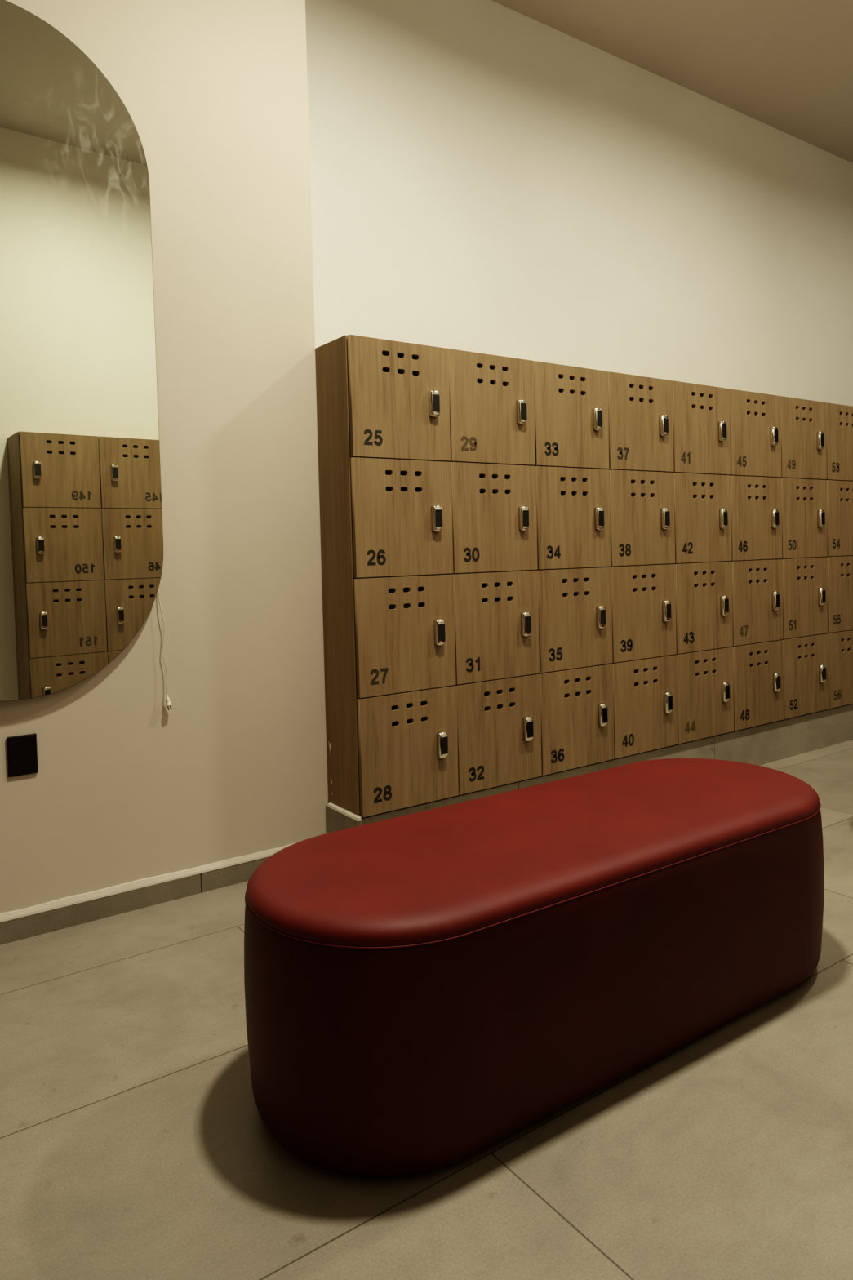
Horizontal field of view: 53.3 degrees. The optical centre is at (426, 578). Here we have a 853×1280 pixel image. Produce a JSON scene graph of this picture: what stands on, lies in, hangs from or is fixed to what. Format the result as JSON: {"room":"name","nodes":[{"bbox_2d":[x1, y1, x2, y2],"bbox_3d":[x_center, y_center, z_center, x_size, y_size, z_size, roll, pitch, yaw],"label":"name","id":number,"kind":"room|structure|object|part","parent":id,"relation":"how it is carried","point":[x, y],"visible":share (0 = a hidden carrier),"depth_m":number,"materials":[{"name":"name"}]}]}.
{"room":"changing room","nodes":[
{"label":"changing room","id":0,"kind":"room"},
{"bbox_2d":[0,0,328,913],"bbox_3d":[-2.338,-0.688,1.969,4.400,3.575,0.490,-3,2,-35],"label":"wall","id":1,"kind":"structure","parent":0,"point":[126,787],"depth_m":2.81,"materials":[{"name":"paint"}]},
{"bbox_2d":[6,733,38,777],"bbox_3d":[-1.185,0.517,2.491,0.080,0.117,0.008,-3,2,-35],"label":"wall plate","id":2,"kind":"object","parent":1,"relation":"attached to","point":[22,752],"visible":1,"depth_m":2.49,"materials":[{"name":"black plastic"}]},
{"bbox_2d":[0,0,172,710],"bbox_3d":[-1.202,-0.607,2.436,0.885,2.091,0.023,-3,2,-36],"label":"mirror","id":3,"kind":"object","parent":1,"relation":"attached to","point":[82,535],"visible":1,"depth_m":2.53,"materials":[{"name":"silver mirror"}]},
{"bbox_3d":[-0.844,0.146,2.712,0.020,0.455,0.007,-2,2,-3],"label":"power cord","id":4,"kind":"part","parent":3,"relation":"part of","materials":[{"name":"beige plastic"}]},
{"bbox_2d":[0,703,852,945],"bbox_3d":[-0.562,0.919,2.971,7.928,0.208,0.524,-3,2,-35],"label":"baseboard","id":5,"kind":"structure","parent":1,"relation":"attached to","point":[764,744],"depth_m":3.00,"materials":[{"name":"tile"}]},
{"bbox_2d":[0,739,852,1279],"bbox_3d":[2.575,1.044,1.871,12.200,0.120,6.330,-3,2,-35],"label":"floor","id":6,"kind":"structure","parent":0,"point":[135,1144],"depth_m":1.57,"materials":[{"name":"tile"}]},
{"bbox_2d":[244,758,824,1176],"bbox_3d":[0.341,0.796,2.030,1.588,0.473,0.586,-3,2,-34],"label":"bench","id":7,"kind":"object","parent":6,"relation":"on","point":[424,989],"visible":1,"depth_m":1.65,"materials":[{"name":"red leather"}]},
{"bbox_3d":[0.336,0.583,2.022,1.571,0.045,0.569,-3,2,-34],"label":"seat","id":8,"kind":"part","parent":7,"relation":"part of","materials":[{"name":"red leather"}]},
{"bbox_2d":[305,0,852,406],"bbox_3d":[2.576,-0.933,5.577,7.800,3.575,0.200,-3,2,-35],"label":"wall","id":9,"kind":"structure","parent":0,"point":[486,177],"depth_m":4.07,"materials":[{"name":"paint"}]},
{"bbox_2d":[315,334,458,817],"bbox_3d":[-0.214,-0.013,3.181,0.416,1.630,0.547,-3,2,-35],"label":"locker","id":10,"kind":"object","parent":9,"relation":"attached to","point":[383,406],"visible":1,"depth_m":2.96,"materials":[{"name":"brown wood"}]},
{"bbox_3d":[-0.395,-0.005,3.081,0.002,1.630,0.504,-3,2,-35],"label":"panel","id":11,"kind":"part","parent":10,"relation":"part of","materials":[{"name":"brown wood"}]},
{"bbox_3d":[-0.089,-0.620,2.962,0.408,0.404,0.018,-3,2,-35],"label":"door","id":12,"kind":"part","parent":10,"relation":"part of","materials":[{"name":"brown wood"}]},
{"bbox_3d":[-0.079,-0.213,2.976,0.408,0.404,0.018,-3,2,-35],"label":"door","id":13,"kind":"part","parent":10,"relation":"part of","materials":[{"name":"brown wood"}]},
{"bbox_3d":[-0.069,0.194,2.990,0.408,0.404,0.018,-3,2,-35],"label":"door","id":14,"kind":"part","parent":10,"relation":"part of","materials":[{"name":"brown wood"}]},
{"bbox_3d":[-0.059,0.602,3.004,0.408,0.404,0.018,-3,2,-35],"label":"door","id":15,"kind":"part","parent":10,"relation":"part of","materials":[{"name":"brown wood"}]},
{"bbox_2d":[447,348,542,795],"bbox_3d":[0.125,-0.029,3.417,0.413,1.630,0.547,-3,2,-35],"label":"locker","id":16,"kind":"object","parent":9,"relation":"attached to","point":[492,398],"visible":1,"depth_m":3.20,"materials":[{"name":"brown wood"}]},
{"bbox_3d":[0.249,-0.637,3.197,0.408,0.404,0.018,-3,2,-35],"label":"door","id":17,"kind":"part","parent":16,"relation":"part of","materials":[{"name":"brown wood"}]},
{"bbox_3d":[0.259,-0.229,3.212,0.408,0.404,0.018,-3,2,-35],"label":"door","id":18,"kind":"part","parent":16,"relation":"part of","materials":[{"name":"brown wood"}]},
{"bbox_3d":[0.269,0.178,3.226,0.408,0.404,0.018,-3,2,-35],"label":"door","id":19,"kind":"part","parent":16,"relation":"part of","materials":[{"name":"brown wood"}]},
{"bbox_3d":[0.279,0.585,3.240,0.408,0.404,0.018,-3,2,-35],"label":"door","id":20,"kind":"part","parent":16,"relation":"part of","materials":[{"name":"brown wood"}]},
{"bbox_2d":[532,360,614,775],"bbox_3d":[0.463,-0.046,3.654,0.413,1.630,0.547,-3,2,-35],"label":"locker","id":21,"kind":"object","parent":9,"relation":"attached to","point":[571,420],"visible":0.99,"depth_m":3.44,"materials":[{"name":"brown wood"}]},
{"bbox_3d":[0.587,-0.653,3.434,0.408,0.404,0.018,-3,2,-35],"label":"door","id":22,"kind":"part","parent":21,"relation":"part of","materials":[{"name":"brown wood"}]},
{"bbox_3d":[0.597,-0.246,3.448,0.408,0.404,0.018,-3,2,-35],"label":"door","id":23,"kind":"part","parent":21,"relation":"part of","materials":[{"name":"brown wood"}]},
{"bbox_3d":[0.607,0.161,3.462,0.408,0.404,0.018,-3,2,-35],"label":"door","id":24,"kind":"part","parent":21,"relation":"part of","materials":[{"name":"brown wood"}]},
{"bbox_3d":[0.617,0.569,3.476,0.408,0.404,0.018,-3,2,-35],"label":"door","id":25,"kind":"part","parent":21,"relation":"part of","materials":[{"name":"brown wood"}]},
{"bbox_2d":[607,371,677,759],"bbox_3d":[0.802,-0.062,3.890,0.413,1.630,0.547,-3,2,-35],"label":"locker","id":26,"kind":"object","parent":9,"relation":"attached to","point":[641,411],"visible":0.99,"depth_m":3.68,"materials":[{"name":"brown wood"}]},
{"bbox_3d":[0.926,-0.670,3.670,0.408,0.404,0.018,-3,2,-35],"label":"door","id":27,"kind":"part","parent":26,"relation":"part of","materials":[{"name":"brown wood"}]},
{"bbox_3d":[0.936,-0.263,3.684,0.408,0.404,0.018,-3,2,-35],"label":"door","id":28,"kind":"part","parent":26,"relation":"part of","materials":[{"name":"brown wood"}]},
{"bbox_3d":[0.946,0.145,3.698,0.408,0.404,0.018,-3,2,-35],"label":"door","id":29,"kind":"part","parent":26,"relation":"part of","materials":[{"name":"brown wood"}]},
{"bbox_3d":[0.956,0.552,3.712,0.408,0.404,0.018,-3,2,-35],"label":"door","id":30,"kind":"part","parent":26,"relation":"part of","materials":[{"name":"brown wood"}]},
{"bbox_2d":[671,380,733,743],"bbox_3d":[1.140,-0.079,4.126,0.413,1.630,0.547,-3,2,-35],"label":"locker","id":31,"kind":"object","parent":9,"relation":"attached to","point":[701,413],"visible":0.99,"depth_m":3.92,"materials":[{"name":"brown wood"}]},
{"bbox_3d":[1.264,-0.686,3.907,0.408,0.404,0.018,-3,2,-35],"label":"door","id":32,"kind":"part","parent":31,"relation":"part of","materials":[{"name":"brown wood"}]},
{"bbox_3d":[1.274,-0.279,3.921,0.408,0.404,0.018,-3,2,-35],"label":"door","id":33,"kind":"part","parent":31,"relation":"part of","materials":[{"name":"brown wood"}]},
{"bbox_3d":[1.284,0.128,3.935,0.408,0.404,0.018,-3,2,-35],"label":"door","id":34,"kind":"part","parent":31,"relation":"part of","materials":[{"name":"brown wood"}]},
{"bbox_3d":[1.294,0.535,3.949,0.408,0.404,0.018,-3,2,-35],"label":"door","id":35,"kind":"part","parent":31,"relation":"part of","materials":[{"name":"brown wood"}]},
{"bbox_2d":[728,388,783,730],"bbox_3d":[1.479,-0.095,4.363,0.413,1.630,0.547,-3,2,-35],"label":"locker","id":36,"kind":"object","parent":9,"relation":"attached to","point":[757,646],"visible":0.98,"depth_m":4.15,"materials":[{"name":"brown wood"}]},
{"bbox_3d":[1.603,-0.703,4.143,0.408,0.404,0.018,-3,2,-35],"label":"door","id":37,"kind":"part","parent":36,"relation":"part of","materials":[{"name":"brown wood"}]},
{"bbox_3d":[1.613,-0.295,4.157,0.408,0.404,0.018,-3,2,-35],"label":"door","id":38,"kind":"part","parent":36,"relation":"part of","materials":[{"name":"brown wood"}]},
{"bbox_3d":[1.623,0.112,4.171,0.408,0.404,0.018,-3,2,-35],"label":"door","id":39,"kind":"part","parent":36,"relation":"part of","materials":[{"name":"brown wood"}]},
{"bbox_3d":[1.633,0.519,4.185,0.408,0.404,0.018,-3,2,-35],"label":"door","id":40,"kind":"part","parent":36,"relation":"part of","materials":[{"name":"brown wood"}]},
{"bbox_2d":[778,395,828,719],"bbox_3d":[1.817,-0.112,4.599,0.413,1.630,0.547,-3,2,-35],"label":"locker","id":41,"kind":"object","parent":9,"relation":"attached to","point":[805,639],"visible":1,"depth_m":4.39,"materials":[{"name":"brown wood"}]},
{"bbox_3d":[1.941,-0.719,4.379,0.408,0.404,0.018,-3,2,-35],"label":"door","id":42,"kind":"part","parent":41,"relation":"part of","materials":[{"name":"brown wood"}]},
{"bbox_3d":[1.951,-0.312,4.394,0.408,0.404,0.018,-3,2,-35],"label":"door","id":43,"kind":"part","parent":41,"relation":"part of","materials":[{"name":"brown wood"}]},
{"bbox_3d":[1.971,0.502,4.422,0.408,0.404,0.018,-3,2,-35],"label":"door","id":44,"kind":"part","parent":41,"relation":"part of","materials":[{"name":"brown wood"}]},
{"bbox_3d":[1.961,0.095,4.408,0.408,0.404,0.018,-3,2,-35],"label":"door","id":45,"kind":"part","parent":41,"relation":"part of","materials":[{"name":"brown wood"}]},
{"bbox_2d":[823,402,852,708],"bbox_3d":[2.156,-0.128,4.835,0.413,1.630,0.547,-3,2,-35],"label":"locker","id":46,"kind":"object","parent":9,"relation":"attached to","point":[839,418],"visible":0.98,"depth_m":4.58,"materials":[{"name":"brown wood"}]},
{"bbox_3d":[2.300,0.079,4.644,0.408,0.404,0.018,-3,2,-35],"label":"door","id":47,"kind":"part","parent":46,"relation":"part of","materials":[{"name":"brown wood"}]},
{"bbox_3d":[2.280,-0.736,4.616,0.408,0.404,0.018,-3,2,-35],"label":"door","id":48,"kind":"part","parent":46,"relation":"part of","materials":[{"name":"brown wood"}]},
{"bbox_3d":[2.290,-0.329,4.630,0.408,0.404,0.018,-3,2,-35],"label":"door","id":49,"kind":"part","parent":46,"relation":"part of","materials":[{"name":"brown wood"}]},
{"bbox_3d":[2.310,0.486,4.658,0.408,0.404,0.018,-3,2,-35],"label":"door","id":50,"kind":"part","parent":46,"relation":"part of","materials":[{"name":"brown wood"}]},
{"bbox_2d":[491,0,852,163],"bbox_3d":[2.484,-2.648,1.744,12.200,0.120,6.330,-3,2,-35],"label":"ceiling","id":51,"kind":"structure","parent":0,"point":[786,66],"depth_m":4.23,"materials":[{"name":"paint"}]}
]}

